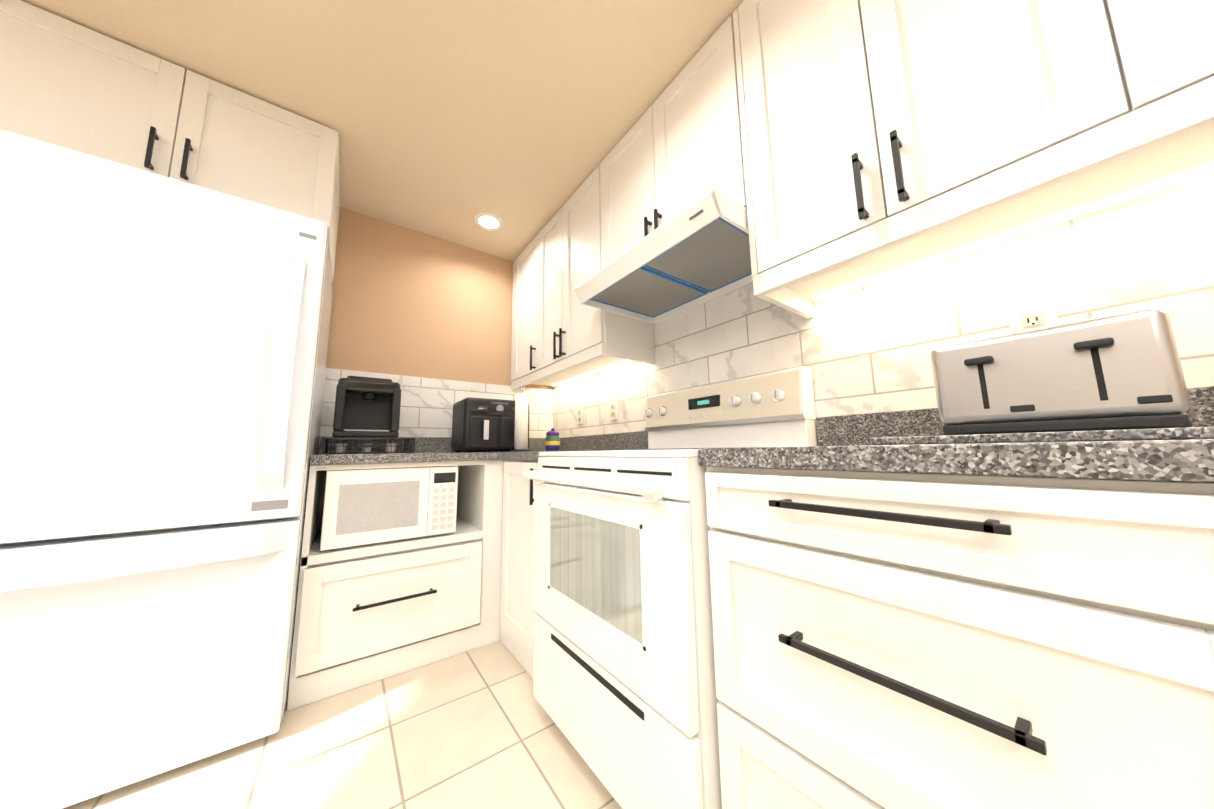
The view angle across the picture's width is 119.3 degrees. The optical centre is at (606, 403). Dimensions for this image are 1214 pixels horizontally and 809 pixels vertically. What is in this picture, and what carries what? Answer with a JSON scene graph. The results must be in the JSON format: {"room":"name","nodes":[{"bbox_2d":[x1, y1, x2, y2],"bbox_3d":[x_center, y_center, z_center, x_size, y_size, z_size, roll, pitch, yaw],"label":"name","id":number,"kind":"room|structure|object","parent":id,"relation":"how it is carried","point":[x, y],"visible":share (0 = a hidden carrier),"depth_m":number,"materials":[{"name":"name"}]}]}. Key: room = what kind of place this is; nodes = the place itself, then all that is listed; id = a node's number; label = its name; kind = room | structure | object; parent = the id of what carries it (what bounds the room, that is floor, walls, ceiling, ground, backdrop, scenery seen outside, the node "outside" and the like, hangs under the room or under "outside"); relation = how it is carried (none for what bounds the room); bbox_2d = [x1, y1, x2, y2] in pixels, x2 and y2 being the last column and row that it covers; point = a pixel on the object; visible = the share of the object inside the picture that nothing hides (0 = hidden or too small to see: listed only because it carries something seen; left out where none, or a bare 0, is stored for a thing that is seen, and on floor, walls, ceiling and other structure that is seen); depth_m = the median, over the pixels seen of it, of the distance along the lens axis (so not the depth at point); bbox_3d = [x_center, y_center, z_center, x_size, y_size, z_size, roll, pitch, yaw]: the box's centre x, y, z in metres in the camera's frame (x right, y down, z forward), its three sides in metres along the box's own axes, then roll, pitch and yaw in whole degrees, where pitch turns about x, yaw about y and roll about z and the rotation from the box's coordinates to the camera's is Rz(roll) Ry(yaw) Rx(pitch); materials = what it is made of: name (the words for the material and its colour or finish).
{"room":"kitchen","nodes":[
{"label":"kitchen","id":0,"kind":"room"},
{"bbox_2d":[62,640,621,808],"bbox_3d":[-0.805,0.911,-0.550,4.600,0.100,4.800,5,-9,-36],"label":"floor","id":1,"kind":"structure","parent":0,"point":[476,728],"depth_m":1.08,"materials":[{"name":"tile"}]},
{"bbox_2d":[0,129,332,808],"bbox_3d":[-1.636,0.206,1.269,0.904,1.804,0.837,5,-9,-36],"label":"fridge","id":2,"kind":"object","parent":1,"relation":"on","point":[164,340],"visible":0.98,"depth_m":1.04,"materials":[{"name":"white metal"}]},
{"bbox_2d":[287,460,486,710],"bbox_3d":[-1.059,0.733,1.766,0.676,0.874,0.621,5,-9,-36],"label":"base cabinet","id":3,"kind":"object","parent":1,"relation":"on","point":[369,613],"depth_m":1.49,"materials":[{"name":"white wood"}]},
{"bbox_2d":[320,466,457,550],"bbox_3d":[-1.039,0.470,1.715,0.503,0.318,0.408,5,-9,-36],"label":"microwave","id":4,"kind":"object","parent":3,"relation":"in","point":[368,506],"visible":1,"depth_m":1.53,"materials":[{"name":"white plastic"}]},
{"bbox_2d":[310,436,497,464],"bbox_3d":[-0.778,0.254,2.039,1.384,0.137,0.630,5,-9,-36],"label":"countertop","id":5,"kind":"structure","parent":3,"relation":"on","point":[427,449],"depth_m":1.71,"materials":[{"name":"stone"}]},
{"bbox_2d":[322,437,415,453],"bbox_3d":[-1.199,0.218,1.795,0.361,0.074,0.383,5,-9,-36],"label":"pod drawer","id":6,"kind":"object","parent":5,"relation":"on","point":[390,447],"visible":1,"depth_m":1.69,"materials":[{"name":"black metal"}]},
{"bbox_2d":[332,376,400,437],"bbox_3d":[-1.221,0.029,1.813,0.260,0.302,0.300,5,-9,-36],"label":"coffee maker","id":7,"kind":"object","parent":6,"relation":"on","point":[367,407],"visible":1,"depth_m":1.75,"materials":[{"name":"grey plastic"}]},
{"bbox_2d":[451,397,528,452],"bbox_3d":[-0.718,0.146,2.217,0.396,0.315,0.362,5,-9,-36],"label":"air fryer","id":8,"kind":"object","parent":5,"relation":"on","point":[481,424],"visible":0.79,"depth_m":2.08,"materials":[{"name":"black plastic"}]},
{"bbox_2d":[510,387,531,451],"bbox_3d":[-0.501,0.093,2.086,0.120,0.379,0.120,5,-9,-36],"label":"paper towel","id":9,"kind":"object","parent":5,"relation":"on","point":[521,423],"visible":1,"depth_m":2.05,"materials":[{"name":"white paper"}]},
{"bbox_2d":[483,460,504,645],"bbox_3d":[-0.502,0.778,2.172,0.706,0.874,0.621,5,-9,-36],"label":"base cabinet","id":10,"kind":"object","parent":1,"relation":"on","point":[495,468],"depth_m":1.77,"materials":[{"name":"white wood"}]},
{"bbox_2d":[500,460,537,677],"bbox_3d":[-0.154,0.716,1.746,0.656,0.874,0.523,5,-9,-36],"label":"base cabinet","id":11,"kind":"object","parent":1,"relation":"on","point":[517,611],"visible":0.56,"depth_m":1.61,"materials":[{"name":"white wood"}]},
{"bbox_2d":[498,431,647,460],"bbox_3d":[-0.143,0.214,1.810,0.633,0.137,0.496,5,-9,-36],"label":"countertop","id":12,"kind":"structure","parent":11,"relation":"on","point":[628,440],"depth_m":2.07,"materials":[{"name":"stone"}]},
{"bbox_2d":[545,428,559,450],"bbox_3d":[-0.334,0.224,2.191,0.091,0.142,0.091,5,-9,-36],"label":"candle jar","id":13,"kind":"object","parent":12,"relation":"on","point":[552,441],"visible":0.94,"depth_m":2.15,"materials":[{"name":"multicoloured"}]},
{"bbox_2d":[524,366,817,808],"bbox_3d":[0.192,0.486,1.227,0.731,1.181,0.758,5,-9,-36],"label":"stove","id":14,"kind":"object","parent":1,"relation":"on","point":[624,687],"visible":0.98,"depth_m":0.93,"materials":[{"name":"white metal"}]},
{"bbox_2d":[705,466,1213,808],"bbox_3d":[0.642,0.560,0.671,0.656,0.872,0.638,5,-9,-36],"label":"base cabinet","id":15,"kind":"object","parent":1,"relation":"on","point":[890,640],"visible":0.96,"depth_m":0.46,"materials":[{"name":"white wood"}]},
{"bbox_2d":[698,386,1213,481],"bbox_3d":[0.833,0.022,0.496,0.624,0.137,1.267,5,-9,-36],"label":"countertop","id":16,"kind":"structure","parent":15,"relation":"on","point":[844,443],"depth_m":0.49,"materials":[{"name":"stone"}]},
{"bbox_2d":[870,427,1213,444],"bbox_3d":[0.876,0.054,0.587,0.375,0.015,0.630,5,-9,-36],"label":"cutting board","id":17,"kind":"object","parent":16,"relation":"on","point":[1190,433],"visible":0.94,"depth_m":0.54,"materials":[{"name":"stone"}]},
{"bbox_2d":[930,307,1189,434],"bbox_3d":[0.848,-0.040,0.696,0.195,0.196,0.285,5,-9,-36],"label":"toaster","id":18,"kind":"object","parent":17,"relation":"on","point":[1121,371],"visible":1,"depth_m":0.62,"materials":[{"name":"silver metal"}]},
{"bbox_2d":[21,0,742,260],"bbox_3d":[-0.843,-1.512,-0.227,4.600,0.100,4.800,5,-9,-36],"label":"ceiling","id":19,"kind":"structure","parent":0,"point":[448,120],"depth_m":1.36,"materials":[{"name":"paint"}]},
{"bbox_2d":[474,213,503,230],"bbox_3d":[-0.739,-1.133,2.226,0.176,0.004,0.176,5,-9,-36],"label":"recessed light","id":20,"kind":"object","parent":19,"relation":"in","point":[489,221],"visible":1,"depth_m":2.22,"materials":[{"name":"white plastic"}]},
{"bbox_2d":[326,207,553,389],"bbox_3d":[-2.213,-0.028,1.487,4.400,2.345,0.100,5,-9,-36],"label":"wall","id":21,"kind":"structure","parent":0,"point":[408,302],"depth_m":2.26,"materials":[{"name":"paint"}]},
{"bbox_2d":[0,0,339,282],"bbox_3d":[-1.720,-0.976,1.513,0.900,0.467,0.654,5,-9,-36],"label":"upper cabinet","id":22,"kind":"object","parent":21,"relation":"attached to","point":[65,83],"visible":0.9,"depth_m":1.25,"materials":[{"name":"white wood"}]},
{"bbox_2d":[318,368,553,454],"bbox_3d":[-0.979,0.085,2.316,1.420,0.468,0.008,5,-9,-36],"label":"tile backsplash","id":23,"kind":"structure","parent":21,"relation":"attached to","point":[426,407],"depth_m":2.24,"materials":[{"name":"tile"}]},
{"bbox_3d":[0.991,-0.152,0.934,0.100,2.345,4.800,5,-9,-36],"label":"wall","id":24,"kind":"structure","parent":0,"visible":0},
{"bbox_2d":[511,165,654,389],"bbox_3d":[-0.244,-0.640,2.257,0.376,0.986,1.136,5,-9,-36],"label":"upper cabinet","id":25,"kind":"object","parent":24,"relation":"attached to","point":[560,333],"visible":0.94,"depth_m":2.00,"materials":[{"name":"white wood"}]},
{"bbox_2d":[600,15,746,267],"bbox_3d":[0.315,-0.892,1.518,0.376,0.699,0.758,5,-9,-36],"label":"upper cabinet","id":26,"kind":"object","parent":24,"relation":"attached to","point":[676,149],"visible":0.46,"depth_m":1.34,"materials":[{"name":"white wood"}]},
{"bbox_2d":[574,186,752,323],"bbox_3d":[0.275,-0.511,1.433,0.493,0.074,0.754,5,-9,-36],"label":"range hood","id":27,"kind":"object","parent":26,"relation":"attached to","point":[696,253],"visible":0.79,"depth_m":1.34,"materials":[{"name":"white metal"}]},
{"bbox_2d":[553,173,1213,445],"bbox_3d":[0.525,-0.176,1.482,0.008,0.718,3.160,5,-9,-36],"label":"tile backsplash","id":28,"kind":"structure","parent":24,"relation":"attached to","point":[865,349],"depth_m":0.98,"materials":[{"name":"tile"}]},
{"bbox_2d":[577,407,582,424],"bbox_3d":[-0.185,0.086,2.409,0.010,0.118,0.072,5,-9,-36],"label":"electrical outlet","id":29,"kind":"object","parent":28,"relation":"attached to","point":[579,415],"visible":1,"depth_m":2.40,"materials":[{"name":"white plastic"}]},
{"bbox_2d":[609,400,617,420],"bbox_3d":[0.037,0.043,2.110,0.010,0.118,0.072,5,-9,-36],"label":"electrical outlet","id":30,"kind":"object","parent":28,"relation":"attached to","point":[613,409],"visible":1,"depth_m":2.10,"materials":[{"name":"white plastic"}]},
{"bbox_2d":[1007,301,1058,332],"bbox_3d":[0.991,-0.170,0.824,0.010,0.118,0.072,5,-9,-36],"label":"electrical outlet","id":31,"kind":"object","parent":28,"relation":"attached to","point":[1034,316],"visible":0.42,"depth_m":0.82,"materials":[{"name":"white plastic"}]},
{"bbox_2d":[733,0,1213,318],"bbox_3d":[0.911,-0.866,0.697,0.376,0.985,1.249,5,-9,-36],"label":"upper cabinet","id":32,"kind":"object","parent":24,"relation":"attached to","point":[879,137],"visible":1,"depth_m":0.75,"materials":[{"name":"white wood"}]},
{"bbox_2d":[552,163,1213,385],"bbox_3d":[0.489,-0.309,1.487,0.020,0.011,3.040,5,-9,-36],"label":"led strip","id":33,"kind":"object","parent":32,"relation":"attached to","point":[1149,188],"visible":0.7,"depth_m":0.82,"materials":[{"name":"white plastic"}]}
]}

